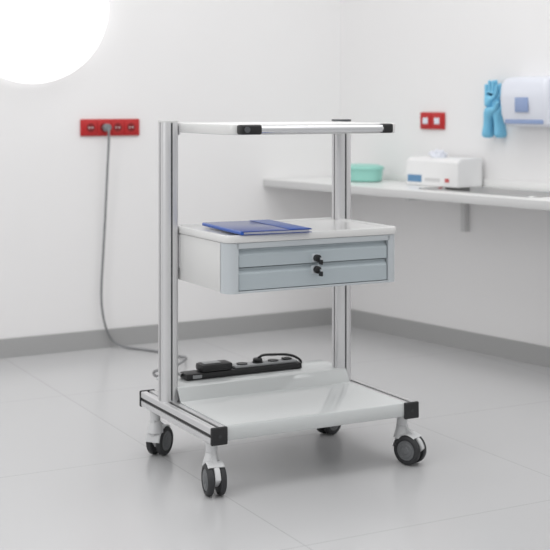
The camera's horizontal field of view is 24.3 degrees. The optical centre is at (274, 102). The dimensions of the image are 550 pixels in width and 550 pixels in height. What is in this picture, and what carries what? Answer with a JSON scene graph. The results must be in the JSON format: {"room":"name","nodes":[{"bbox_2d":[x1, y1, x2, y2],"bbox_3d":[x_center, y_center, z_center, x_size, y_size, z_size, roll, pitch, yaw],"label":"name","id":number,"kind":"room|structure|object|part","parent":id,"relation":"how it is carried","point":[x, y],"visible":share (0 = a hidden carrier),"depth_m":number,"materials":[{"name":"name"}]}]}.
{"room":"hospital treatment room","nodes":[
{"label":"hospital treatment room","id":0,"kind":"room"},
{"bbox_2d":[0,0,339,338],"bbox_3d":[-1.879,-0.328,5.030,5.000,2.800,0.120,0,0,-30],"label":"wall","id":1,"kind":"structure","parent":0,"point":[184,61],"depth_m":5.72,"materials":[{"name":"paint"}]},
{"bbox_2d":[0,0,107,82],"bbox_3d":[-0.969,-0.413,5.319,0.660,0.660,0.288,0,0,-30],"label":"round wall lamp","id":2,"kind":"object","parent":1,"relation":"attached to","point":[41,41],"visible":1,"depth_m":5.24,"materials":[{"name":"white"}]},
{"bbox_2d":[80,119,138,135],"bbox_3d":[-0.728,0.108,5.614,0.273,0.073,0.017,0,0,-30],"label":"power socket","id":3,"kind":"object","parent":1,"relation":"attached to","point":[88,127],"visible":1,"depth_m":5.61,"materials":[{"name":"red plastic"}]},
{"bbox_2d":[87,123,94,131],"bbox_3d":[-0.801,0.107,5.564,0.038,0.038,0.001,0,0,-30],"label":"socket","id":4,"kind":"object","parent":3,"relation":"attached to","point":[90,125],"depth_m":5.56,"materials":[{"name":"red plastic"}]},
{"bbox_2d":[114,123,121,131],"bbox_3d":[-0.691,0.107,5.627,0.038,0.038,0.001,0,0,-30],"label":"socket","id":5,"kind":"object","parent":3,"relation":"attached to","point":[117,125],"depth_m":5.63,"materials":[{"name":"red plastic"}]},
{"bbox_2d":[127,123,134,131],"bbox_3d":[-0.636,0.107,5.659,0.038,0.038,0.001,0,0,-30],"label":"socket","id":6,"kind":"object","parent":3,"relation":"attached to","point":[130,125],"depth_m":5.66,"materials":[{"name":"red plastic"}]},
{"bbox_2d":[0,308,331,358],"bbox_3d":[-1.845,1.032,4.973,5.000,0.080,0.012,0,0,-30],"label":"baseboard","id":7,"kind":"structure","parent":1,"relation":"attached to","point":[135,335],"depth_m":5.71,"materials":[{"name":"grey plastic"}]},
{"bbox_2d":[0,325,549,549],"bbox_3d":[-0.309,1.097,2.614,7.408,0.050,7.228,0,0,0],"label":"floor","id":8,"kind":"structure","parent":0,"point":[78,471],"depth_m":3.84,"materials":[{"name":"tile"}]},
{"bbox_2d":[100,124,186,377],"bbox_3d":[-0.386,0.581,4.779,0.318,0.981,1.769,0,0,-15],"label":"power cord","id":9,"kind":"object","parent":8,"relation":"on","point":[106,127],"visible":0.73,"depth_m":5.57,"materials":[{"name":"grey plastic"}]},
{"bbox_3d":[-0.386,0.588,4.779,0.317,0.966,1.767,0,0,-15],"label":"cord","id":10,"kind":"part","parent":9,"relation":"part of","materials":[{"name":"grey plastic"}]},
{"bbox_2d":[139,119,425,495],"bbox_3d":[0.018,0.562,3.845,0.716,1.020,0.558,0,0,-28],"label":"equipment cart","id":11,"kind":"object","parent":8,"relation":"on","point":[339,252],"visible":1,"depth_m":3.76,"materials":[{"name":"silver metal"}]},
{"bbox_3d":[-0.318,0.471,3.807,0.052,0.826,0.054,0,0,-28],"label":"post","id":12,"kind":"part","parent":11,"relation":"part of","materials":[{"name":"silver metal"}]},
{"bbox_3d":[-0.273,0.907,3.709,0.045,0.045,0.501,0,0,-28],"label":"rail","id":13,"kind":"part","parent":11,"relation":"part of","materials":[{"name":"silver metal"}]},
{"bbox_3d":[0.023,0.457,3.829,0.562,0.138,0.330,0,0,-28],"label":"drawer","id":14,"kind":"part","parent":11,"relation":"part of","materials":[{"name":"white metal"}]},
{"bbox_3d":[-0.127,0.458,3.549,0.035,0.140,0.045,0,0,-28],"label":"drawer corner","id":15,"kind":"part","parent":11,"relation":"part of","materials":[{"name":"grey metal"}]},
{"bbox_2d":[180,353,301,380],"bbox_3d":[-0.092,0.815,3.993,0.424,0.053,0.060,0,0,-28],"label":"power strip","id":16,"kind":"object","parent":11,"relation":"on","point":[215,368],"depth_m":3.96,"materials":[{"name":"black plastic"}]},
{"bbox_2d":[202,220,310,234],"bbox_3d":[-0.056,0.360,3.714,0.219,0.011,0.300,0,0,-24],"label":"folder","id":17,"kind":"object","parent":11,"relation":"on","point":[252,227],"visible":1,"depth_m":3.65,"materials":[{"name":"blue plastic"}]},
{"bbox_2d":[156,359,403,440],"bbox_3d":[0.008,0.884,3.850,0.581,0.084,0.495,0,0,-28],"label":"shelf","id":18,"kind":"object","parent":11,"relation":"attached to","point":[320,393],"depth_m":3.78,"materials":[{"name":"grey metal"}]},
{"bbox_2d":[178,121,394,134],"bbox_3d":[0.029,0.074,3.801,0.548,0.029,0.395,0,0,-28],"label":"shelf","id":19,"kind":"object","parent":11,"relation":"attached to","point":[221,128],"depth_m":3.68,"materials":[{"name":"white metal"}]},
{"bbox_2d":[178,217,395,243],"bbox_3d":[0.031,0.377,3.814,0.570,0.022,0.373,0,0,-28],"label":"shelf","id":20,"kind":"object","parent":11,"relation":"on","point":[329,230],"depth_m":3.71,"materials":[{"name":"white metal"}]},
{"bbox_3d":[0.111,0.431,3.663,0.486,0.050,0.017,0,0,-28],"label":"drawer","id":21,"kind":"part","parent":11,"relation":"part of","materials":[{"name":"grey metal"}]},
{"bbox_3d":[0.111,0.489,3.663,0.486,0.061,0.017,0,0,-28],"label":"drawer","id":22,"kind":"part","parent":11,"relation":"part of","materials":[{"name":"grey metal"}]},
{"bbox_3d":[0.107,0.396,3.670,0.502,0.016,0.040,0,0,-28],"label":"drawer frame","id":23,"kind":"part","parent":11,"relation":"part of","materials":[{"name":"grey metal"}]},
{"bbox_3d":[0.107,0.525,3.671,0.502,0.006,0.038,0,0,-28],"label":"drawer frame","id":24,"kind":"part","parent":11,"relation":"part of","materials":[{"name":"grey metal"}]},
{"bbox_3d":[0.113,0.475,3.660,0.026,0.024,0.019,0,0,-28],"label":"drawer lock plate","id":25,"kind":"part","parent":11,"relation":"part of","materials":[{"name":"grey plastic"}]},
{"bbox_3d":[0.134,0.073,3.612,0.445,0.021,0.021,0,0,-28],"label":"handle rod","id":26,"kind":"part","parent":11,"relation":"part of","materials":[{"name":"white metal"}]},
{"bbox_3d":[0.212,0.471,4.088,0.052,0.826,0.054,0,0,-28],"label":"post","id":27,"kind":"part","parent":11,"relation":"part of","materials":[{"name":"silver metal"}]},
{"bbox_3d":[0.282,0.907,4.004,0.045,0.045,0.501,0,0,-28],"label":"rail","id":28,"kind":"part","parent":11,"relation":"part of","materials":[{"name":"silver metal"}]},
{"bbox_3d":[0.339,0.458,3.796,0.035,0.140,0.045,0,0,-28],"label":"drawer corner","id":29,"kind":"part","parent":11,"relation":"part of","materials":[{"name":"grey metal"}]},
{"bbox_2d":[340,0,549,346],"bbox_3d":[1.903,-0.328,4.295,0.120,2.800,5.000,0,0,-38],"label":"wall","id":30,"kind":"structure","parent":0,"point":[400,60],"depth_m":5.63,"materials":[{"name":"paint"}]},
{"bbox_2d":[263,173,549,231],"bbox_3d":[1.115,0.442,4.858,0.427,0.230,3.258,0,0,-38],"label":"countertop","id":31,"kind":"structure","parent":30,"relation":"attached to","point":[528,195],"depth_m":5.31,"materials":[{"name":"white laminate"}]},
{"bbox_2d":[351,163,383,181],"bbox_3d":[0.401,0.317,5.844,0.170,0.079,0.222,0,0,-38],"label":"dish","id":32,"kind":"object","parent":31,"relation":"on","point":[360,172],"visible":0.78,"depth_m":5.76,"materials":[{"name":"teal plastic"}]},
{"bbox_2d":[351,170,382,181],"bbox_3d":[0.401,0.329,5.844,0.160,0.055,0.212,0,0,-38],"label":"bowl","id":33,"kind":"object","parent":32,"relation":"on","point":[356,175],"depth_m":5.76,"materials":[{"name":"teal plastic"}]},
{"bbox_3d":[0.401,0.289,5.844,0.170,0.024,0.222,0,0,-38],"label":"lid","id":34,"kind":"part","parent":32,"relation":"part of","materials":[{"name":"teal plastic"}]},
{"bbox_2d":[407,149,481,187],"bbox_3d":[0.729,0.278,5.536,0.152,0.156,0.312,0,0,-38],"label":"glove box","id":35,"kind":"object","parent":31,"relation":"on","point":[437,169],"visible":1,"depth_m":5.45,"materials":[{"name":"white cardboard"}]},
{"bbox_2d":[419,186,549,196],"bbox_3d":[0.880,0.369,5.158,0.254,0.032,0.644,0,0,-38],"label":"sink basin","id":36,"kind":"object","parent":31,"relation":"in","point":[472,190],"depth_m":5.23,"materials":[{"name":"white ceramic"}]},
{"bbox_2d":[420,112,444,129],"bbox_3d":[0.702,0.080,5.720,0.017,0.076,0.150,0,0,-38],"label":"power socket","id":37,"kind":"object","parent":30,"relation":"attached to","point":[428,120],"visible":1,"depth_m":5.71,"materials":[{"name":"red plastic"}]},
{"bbox_2d":[423,118,427,123],"bbox_3d":[0.674,0.080,5.743,0.002,0.028,0.032,0,0,-38],"label":"socket","id":38,"kind":"object","parent":37,"relation":"attached to","point":[425,120],"depth_m":5.74,"materials":[{"name":"white plastic"}]},
{"bbox_2d":[434,118,438,123],"bbox_3d":[0.718,0.080,5.686,0.002,0.028,0.032,0,0,-38],"label":"socket","id":39,"kind":"object","parent":37,"relation":"attached to","point":[436,120],"depth_m":5.69,"materials":[{"name":"white plastic"}]},
{"bbox_2d":[351,309,549,366],"bbox_3d":[1.851,1.032,4.254,0.012,0.080,5.000,0,0,-38],"label":"baseboard","id":40,"kind":"structure","parent":30,"relation":"attached to","point":[535,354],"depth_m":5.61,"materials":[{"name":"grey plastic"}]},
{"bbox_2d":[482,80,506,137],"bbox_3d":[0.928,0.025,5.386,0.104,0.246,0.082,0,0,35],"label":"gloves","id":41,"kind":"object","parent":30,"relation":"hanging from","point":[493,123],"visible":0.9,"depth_m":5.37,"materials":[{"name":"blue rubber"}]},
{"bbox_2d":[500,76,549,126],"bbox_3d":[1.040,-0.005,5.206,0.116,0.205,0.250,0,0,-38],"label":"paper towel dispenser","id":42,"kind":"object","parent":30,"relation":"attached to","point":[525,101],"visible":1,"depth_m":5.16,"materials":[{"name":"white plastic"}]},
{"bbox_3d":[1.007,0.076,5.180,0.006,0.018,0.200,0,0,-38],"label":"trim","id":43,"kind":"part","parent":42,"relation":"part of","materials":[{"name":"blue plastic"}]}
]}

